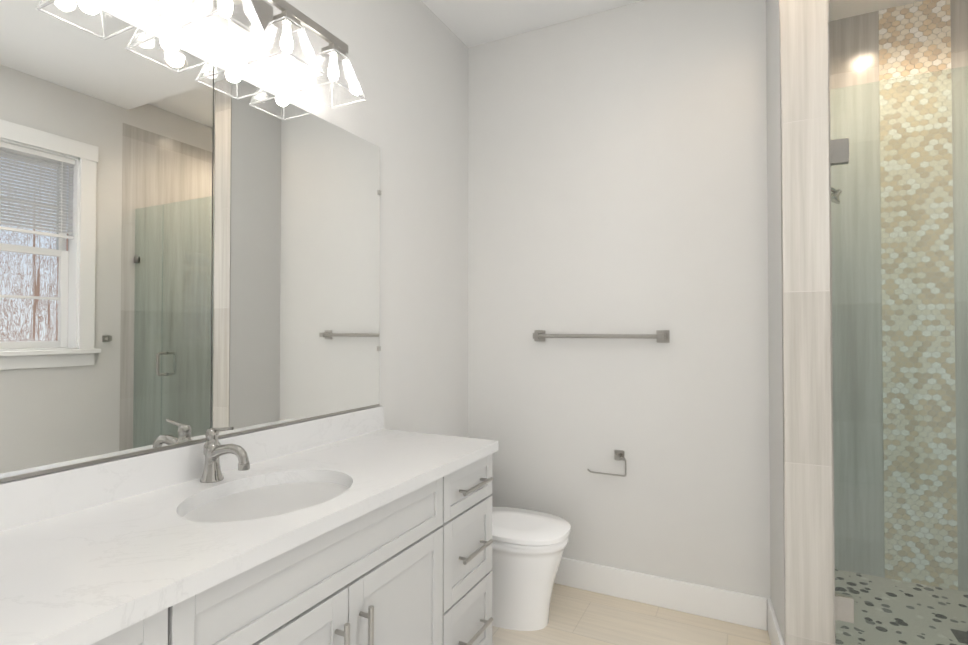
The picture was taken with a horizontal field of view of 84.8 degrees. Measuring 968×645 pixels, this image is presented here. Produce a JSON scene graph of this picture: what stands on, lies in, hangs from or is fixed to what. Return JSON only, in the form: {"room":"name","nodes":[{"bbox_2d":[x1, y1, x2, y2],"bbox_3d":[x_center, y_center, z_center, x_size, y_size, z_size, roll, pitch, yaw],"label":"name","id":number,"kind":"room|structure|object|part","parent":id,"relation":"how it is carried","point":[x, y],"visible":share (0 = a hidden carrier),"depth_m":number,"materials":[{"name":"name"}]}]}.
{"room":"bathroom","nodes":[
{"label":"bathroom","id":0,"kind":"room"},
{"bbox_2d":[82,0,467,437],"bbox_3d":[-0.948,-0.133,1.522,0.150,2.970,3.816,0,-1,27],"label":"wall","id":1,"kind":"structure","parent":0,"point":[408,59],"depth_m":2.51,"materials":[{"name":"paint"}]},
{"bbox_2d":[0,0,380,482],"bbox_3d":[-0.870,-0.215,1.492,0.011,1.128,1.850,0,-1,27],"label":"mirror","id":2,"kind":"object","parent":1,"relation":"attached to","point":[189,248],"visible":0.88,"depth_m":1.45,"materials":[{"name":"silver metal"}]},
{"bbox_3d":[-1.054,-0.222,1.130,0.006,1.124,1.038,0,-1,27],"label":"panel","id":3,"kind":"part","parent":2,"relation":"part of","materials":[{"name":"silver metal"}]},
{"bbox_3d":[-0.638,-0.210,1.955,0.006,1.124,0.803,0,-1,27],"label":"panel","id":4,"kind":"part","parent":2,"relation":"part of","materials":[{"name":"silver metal"}]},
{"bbox_2d":[0,406,383,529],"bbox_3d":[-0.876,0.401,1.460,0.020,0.100,1.916,0,-1,27],"label":"backsplash","id":5,"kind":"structure","parent":1,"relation":"attached to","point":[23,501],"depth_m":1.38,"materials":[{"name":"white stone"}]},
{"bbox_2d":[128,0,365,107],"bbox_3d":[-0.705,-0.938,1.606,0.217,0.258,0.819,0,-1,27],"label":"sconce","id":6,"kind":"object","parent":1,"relation":"attached to","point":[258,19],"visible":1,"depth_m":1.69,"materials":[{"name":"glass"}]},
{"bbox_3d":[-0.729,-1.007,1.619,0.164,0.120,0.793,0,-1,27],"label":"frame","id":7,"kind":"part","parent":6,"relation":"part of","materials":[{"name":"silver metal"}]},
{"bbox_2d":[468,0,770,598],"bbox_3d":[0.636,-0.115,2.777,1.550,2.970,0.150,0,-1,27],"label":"wall","id":8,"kind":"structure","parent":0,"point":[617,170],"depth_m":2.65,"materials":[{"name":"paint"}]},
{"bbox_2d":[533,330,669,342],"bbox_3d":[0.570,0.069,2.683,0.694,0.060,0.072,0,-1,27],"label":"towel rail","id":9,"kind":"object","parent":8,"relation":"attached to","point":[661,336],"visible":1,"depth_m":2.62,"materials":[{"name":"silver metal"}]},
{"bbox_2d":[587,450,626,476],"bbox_3d":[0.618,0.699,2.657,0.197,0.118,0.058,0,-1,27],"label":"paper holder","id":10,"kind":"object","parent":8,"relation":"attached to","point":[618,454],"visible":1,"depth_m":2.63,"materials":[{"name":"silver metal"}]},
{"bbox_2d":[554,557,761,629],"bbox_3d":[0.587,1.299,2.686,1.525,0.140,0.018,0,-1,27],"label":"baseboard","id":11,"kind":"structure","parent":8,"relation":"attached to","point":[752,611],"depth_m":2.54,"materials":[{"name":"paint"}]},
{"bbox_2d":[492,583,770,644],"bbox_3d":[0.508,1.407,1.233,2.990,0.120,4.650,0,-1,27],"label":"floor","id":12,"kind":"structure","parent":0,"point":[577,616],"depth_m":2.37,"materials":[{"name":"tile"}]},
{"bbox_2d":[72,446,497,644],"bbox_3d":[-0.618,0.918,1.330,0.590,0.862,1.897,0,-1,27],"label":"bathroom vanity","id":13,"kind":"object","parent":12,"relation":"on","point":[361,527],"depth_m":1.39,"materials":[{"name":"paint"}]},
{"bbox_2d":[0,430,497,644],"bbox_3d":[-0.629,0.468,1.335,0.572,0.038,1.916,0,-1,27],"label":"countertop","id":14,"kind":"structure","parent":13,"relation":"on","point":[65,579],"depth_m":1.09,"materials":[{"name":"white stone"}]},
{"bbox_2d":[192,427,255,481],"bbox_3d":[-0.728,0.372,1.495,0.178,0.160,0.061,0,-1,27],"label":"faucet","id":15,"kind":"object","parent":14,"relation":"on","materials":[{"name":"silver metal"}]},
{"bbox_2d":[164,470,363,529],"bbox_3d":[-0.562,0.562,1.409,0.416,0.171,0.525,0,-1,27],"label":"sink","id":16,"kind":"object","parent":14,"relation":"in","point":[248,507],"depth_m":1.45,"materials":[{"name":"white ceramic"}]},
{"bbox_2d":[491,507,570,630],"bbox_3d":[0.049,0.994,2.509,0.716,0.745,0.433,0,-1,27],"label":"toilet","id":17,"kind":"object","parent":12,"relation":"on","point":[528,547],"visible":0.38,"depth_m":2.34,"materials":[{"name":"ceramic"}]},
{"bbox_3d":[0.141,0.947,2.471,0.517,0.044,0.372,0,-1,27],"label":"seat lid","id":18,"kind":"part","parent":17,"relation":"part of","materials":[{"name":"ceramic"}]},
{"bbox_2d":[835,569,967,644],"bbox_3d":[2.009,1.362,2.303,0.970,0.004,1.090,0,-1,27],"label":"pebble shower floor","id":19,"kind":"structure","parent":12,"relation":"on","point":[940,611],"depth_m":2.49,"materials":[{"name":"stone"}]},
{"bbox_2d":[950,629,967,643],"bbox_3d":[2.092,1.357,2.278,0.110,0.005,0.110,0,-1,27],"label":"floor drain","id":20,"kind":"object","parent":19,"relation":"on","point":[958,635],"depth_m":2.29,"materials":[{"name":"metal"}]},
{"bbox_3d":[1.737,1.313,1.763,0.970,0.085,0.120,0,-1,27],"label":"trim","id":21,"kind":"structure","parent":12,"relation":"on","visible":0},
{"bbox_2d":[830,66,967,644],"bbox_3d":[1.737,0.193,1.780,0.968,2.154,0.145,0,-1,27],"label":"glass","id":22,"kind":"object","parent":21,"relation":"on","point":[844,607],"visible":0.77,"depth_m":1.91,"materials":[{"name":"clear glass"}]},
{"bbox_2d":[421,0,923,47],"bbox_3d":[0.508,-1.747,1.280,2.990,0.250,4.650,0,-1,27],"label":"ceiling","id":23,"kind":"structure","parent":0,"point":[470,23],"depth_m":2.78,"materials":[{"name":"paint"}]},
{"bbox_2d":[766,0,833,644],"bbox_3d":[1.452,-0.167,2.623,0.292,3.070,1.360,0,-1,27],"label":"wall","id":24,"kind":"structure","parent":0,"point":[807,349],"depth_m":1.99,"materials":[{"name":"tile"}]},
{"bbox_2d":[762,597,784,644],"bbox_3d":[1.187,1.292,2.163,0.055,0.140,0.340,0,-1,27],"label":"baseboard","id":25,"kind":"structure","parent":24,"relation":"attached to","point":[769,621],"depth_m":2.26,"materials":[{"name":"paint"}]},
{"bbox_2d":[779,0,834,644],"bbox_3d":[1.207,-0.176,1.986,0.161,3.070,0.004,0,-1,27],"label":"trim","id":26,"kind":"structure","parent":24,"relation":"attached to","point":[831,322],"depth_m":1.96,"materials":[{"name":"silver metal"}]},
{"bbox_2d":[831,187,841,203],"bbox_3d":[1.704,-0.648,2.649,0.140,0.126,0.080,0,-1,27],"label":"shower head","id":27,"kind":"object","parent":24,"relation":"attached to","point":[836,195],"depth_m":2.61},
{"bbox_2d":[829,0,967,591],"bbox_3d":[2.288,-0.163,2.880,0.970,3.070,0.150,0,-1,27],"label":"wall","id":28,"kind":"structure","parent":0,"point":[854,55],"depth_m":2.90,"materials":[{"name":"tile"}]},
{"bbox_2d":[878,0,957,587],"bbox_3d":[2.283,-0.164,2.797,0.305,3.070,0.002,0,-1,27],"label":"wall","id":29,"kind":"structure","parent":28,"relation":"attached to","point":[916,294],"depth_m":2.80,"materials":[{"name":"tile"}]},
{"bbox_2d":[878,0,957,589],"bbox_3d":[2.282,-0.166,2.795,0.303,3.063,0.003,0,-1,27],"label":"mosaic","id":30,"kind":"object","parent":29,"relation":"attached to","point":[917,20],"visible":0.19,"depth_m":2.79}
]}

